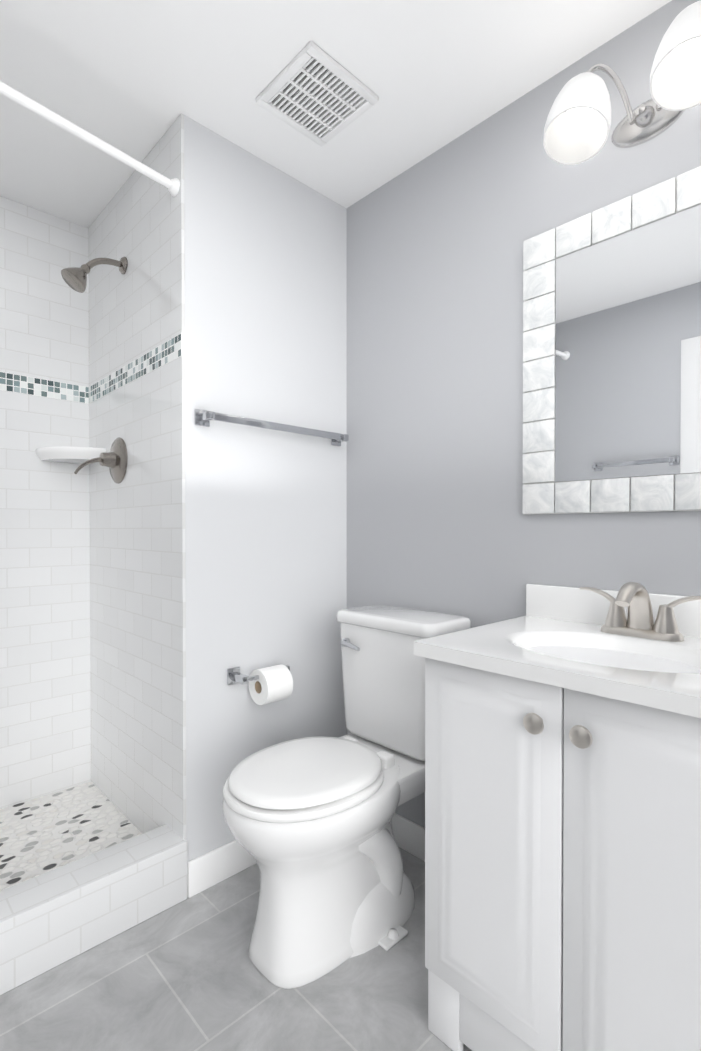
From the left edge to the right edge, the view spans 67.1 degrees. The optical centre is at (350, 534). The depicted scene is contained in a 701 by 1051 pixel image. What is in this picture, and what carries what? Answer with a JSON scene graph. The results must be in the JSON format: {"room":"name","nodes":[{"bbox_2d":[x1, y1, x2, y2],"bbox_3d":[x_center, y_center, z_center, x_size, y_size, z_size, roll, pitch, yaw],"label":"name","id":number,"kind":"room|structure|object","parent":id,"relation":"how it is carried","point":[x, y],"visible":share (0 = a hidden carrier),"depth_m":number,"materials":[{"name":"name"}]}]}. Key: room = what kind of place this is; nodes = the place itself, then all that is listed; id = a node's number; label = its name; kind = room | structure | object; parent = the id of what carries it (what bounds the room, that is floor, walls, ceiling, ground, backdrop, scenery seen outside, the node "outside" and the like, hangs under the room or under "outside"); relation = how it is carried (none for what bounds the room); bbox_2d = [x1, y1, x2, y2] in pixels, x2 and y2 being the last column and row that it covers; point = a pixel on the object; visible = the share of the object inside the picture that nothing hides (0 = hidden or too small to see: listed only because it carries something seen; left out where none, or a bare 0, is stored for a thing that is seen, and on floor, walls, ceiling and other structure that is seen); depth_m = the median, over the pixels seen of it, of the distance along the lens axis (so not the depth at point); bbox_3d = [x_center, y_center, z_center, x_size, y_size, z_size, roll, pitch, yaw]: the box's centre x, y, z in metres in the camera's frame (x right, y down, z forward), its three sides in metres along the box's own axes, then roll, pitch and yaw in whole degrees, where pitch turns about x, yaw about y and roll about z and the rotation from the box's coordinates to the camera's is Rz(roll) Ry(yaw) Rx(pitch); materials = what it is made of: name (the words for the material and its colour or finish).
{"room":"bathroom","nodes":[
{"label":"bathroom","id":0,"kind":"room"},
{"bbox_2d":[0,847,471,1050],"bbox_3d":[0.182,1.159,0.633,1.950,0.060,2.400,-1,1,-44],"label":"floor","id":1,"kind":"structure","parent":0,"point":[186,975],"depth_m":1.29,"materials":[{"name":"grey tile"}]},
{"bbox_2d":[222,605,470,988],"bbox_3d":[-0.021,0.747,1.544,0.738,0.982,0.414,-1,1,-44],"label":"toilet","id":2,"kind":"object","parent":1,"relation":"on","point":[308,820],"visible":0.98,"depth_m":1.41,"materials":[{"name":"white ceramic"}]},
{"bbox_2d":[414,584,700,1050],"bbox_3d":[0.551,0.634,1.119,0.534,0.980,0.650,-1,1,-44],"label":"bathroom vanity","id":3,"kind":"object","parent":1,"relation":"on","point":[562,822],"visible":1,"depth_m":0.98,"materials":[{"name":"white wood"}]},
{"bbox_2d":[579,582,700,641],"bbox_3d":[0.645,0.171,1.204,0.154,0.128,0.292,-1,1,-44],"label":"faucet","id":4,"kind":"object","parent":3,"relation":"on","point":[634,597],"visible":1,"depth_m":1.21,"materials":[{"name":"silver metal"}]},
{"bbox_2d":[184,115,346,860],"bbox_3d":[-0.560,-0.057,2.241,0.780,2.460,0.968,-1,1,-44],"label":"wall","id":5,"kind":"structure","parent":0,"point":[265,251],"depth_m":1.80,"materials":[{"name":"white paint"}]},
{"bbox_2d":[0,825,187,994],"bbox_3d":[-0.929,1.033,1.307,1.060,0.180,0.137,-1,1,-44],"label":"shower curb","id":6,"kind":"structure","parent":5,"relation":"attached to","point":[50,920],"depth_m":1.44,"materials":[{"name":"tile"}]},
{"bbox_2d":[88,113,185,839],"bbox_3d":[-0.807,-0.083,1.928,0.010,2.399,0.858,-1,1,-44],"label":"shower wall tile","id":7,"kind":"structure","parent":5,"relation":"attached to","point":[136,310],"depth_m":1.84,"materials":[{"name":"white tile"}]},
{"bbox_2d":[61,257,127,292],"bbox_3d":[-0.902,-0.928,1.859,0.210,0.169,0.088,-1,1,-44],"label":"shower head","id":8,"kind":"object","parent":7,"relation":"attached to","point":[75,278],"visible":1,"depth_m":1.83},
{"bbox_2d":[74,437,127,483],"bbox_3d":[-0.922,-0.279,1.935,0.142,0.172,0.172,-1,1,-44],"label":"shower valve","id":9,"kind":"object","parent":7,"relation":"attached to","point":[115,459],"visible":0.98,"depth_m":1.94,"materials":[{"name":"silver metal"}]},
{"bbox_2d":[89,333,181,403],"bbox_3d":[-0.808,-0.583,1.916,0.002,0.070,0.848,-1,1,-44],"label":"mosaic","id":10,"kind":"object","parent":7,"relation":"attached to","point":[166,352],"visible":1,"depth_m":1.84},
{"bbox_2d":[188,840,256,897],"bbox_3d":[-0.261,1.062,1.859,0.666,0.110,0.012,-1,1,-44],"label":"baseboard","id":11,"kind":"structure","parent":5,"relation":"attached to","point":[217,865],"depth_m":1.69,"materials":[{"name":"white wood"}]},
{"bbox_2d":[227,664,292,704],"bbox_3d":[-0.288,0.495,1.747,0.199,0.118,0.128,-1,1,-44],"label":"toilet paper holder","id":12,"kind":"object","parent":5,"relation":"attached to","point":[267,685],"visible":1,"depth_m":1.72,"materials":[{"name":"white paper"}]},
{"bbox_2d":[194,409,348,445],"bbox_3d":[-0.241,-0.368,1.828,0.615,0.050,0.064,-1,1,-44],"label":"towel rail","id":13,"kind":"object","parent":5,"relation":"attached to","point":[203,417],"visible":1,"depth_m":1.75,"materials":[{"name":"silver metal"}]},
{"bbox_2d":[0,0,671,227],"bbox_3d":[-0.152,-1.314,0.958,1.950,0.080,3.368,-1,1,-44],"label":"ceiling","id":14,"kind":"structure","parent":0,"point":[134,79],"depth_m":1.46,"materials":[{"name":"white paint"}]},
{"bbox_2d":[256,41,378,146],"bbox_3d":[-0.098,-1.272,1.545,0.256,0.016,0.256,-1,1,-44],"label":"ceiling vent","id":15,"kind":"object","parent":14,"relation":"in","point":[314,92],"visible":0.98,"depth_m":1.53,"materials":[{"name":"white plastic"}]},
{"bbox_2d":[347,0,700,827],"bbox_3d":[0.851,-0.047,1.260,0.100,2.460,2.400,-1,1,-44],"label":"wall","id":16,"kind":"structure","parent":0,"point":[439,520],"depth_m":1.67,"materials":[{"name":"grey paint"}]},
{"bbox_2d":[392,813,424,861],"bbox_3d":[0.251,1.063,1.816,0.012,0.110,0.782,-1,1,-44],"label":"baseboard","id":17,"kind":"structure","parent":16,"relation":"attached to","point":[409,836],"depth_m":1.85,"materials":[{"name":"white wood"}]},
{"bbox_2d":[522,166,700,513],"bbox_3d":[0.738,-0.452,1.288,0.016,0.790,0.682,-1,1,-44],"label":"mirror","id":18,"kind":"object","parent":16,"relation":"attached to","point":[612,358],"visible":1,"depth_m":1.34,"materials":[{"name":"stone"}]},
{"bbox_2d":[543,0,700,164],"bbox_3d":[0.658,-1.066,1.230,0.204,0.226,0.398,-1,1,-44],"label":"sconce","id":19,"kind":"object","parent":16,"relation":"attached to","point":[577,126],"visible":1,"depth_m":1.26,"materials":[{"name":"white glass"}]},
{"bbox_3d":[-1.190,1.150,1.574,1.070,0.060,0.858,-1,1,-44],"label":"floor","id":20,"kind":"structure","parent":0,"visible":0},
{"bbox_2d":[0,781,141,890],"bbox_3d":[-1.230,1.085,1.615,1.050,0.070,0.723,-1,1,-44],"label":"pebble shower floor","id":21,"kind":"structure","parent":20,"relation":"on","point":[45,834],"depth_m":1.87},
{"bbox_3d":[-1.525,-0.053,1.912,1.070,2.460,0.110,-1,1,-44],"label":"wall","id":22,"kind":"structure","parent":0,"visible":0},
{"bbox_2d":[0,196,90,808],"bbox_3d":[-1.483,-0.083,1.868,1.050,2.399,0.010,-1,1,-44],"label":"shower wall tile","id":23,"kind":"structure","parent":22,"relation":"attached to","point":[45,738],"depth_m":2.11,"materials":[{"name":"white tile"}]},
{"bbox_2d":[0,372,88,403],"bbox_3d":[-1.479,-0.583,1.859,1.050,0.070,0.002,-1,1,-44],"label":"mosaic","id":24,"kind":"object","parent":23,"relation":"attached to","point":[16,383],"visible":1,"depth_m":2.10},
{"bbox_2d":[35,446,105,463],"bbox_3d":[-1.103,-0.318,2.083,0.200,0.045,0.200,-1,1,-44],"label":"shower shelf","id":25,"kind":"object","parent":22,"relation":"attached to","point":[69,454],"visible":0.94,"depth_m":2.05,"materials":[{"name":"white ceramic"}]},
{"bbox_3d":[-1.572,-0.076,1.195,0.010,2.399,0.858,-1,1,-44],"label":"shower wall tile","id":26,"kind":"structure","parent":0,"visible":0},
{"bbox_2d":[0,81,179,196],"bbox_3d":[-0.873,-1.067,1.213,0.052,0.052,1.075,0,1,39],"label":"shower curtain rod","id":27,"kind":"object","parent":26,"relation":"attached to","point":[49,115],"visible":1,"depth_m":1.41,"materials":[{"name":"white metal"}]}
]}

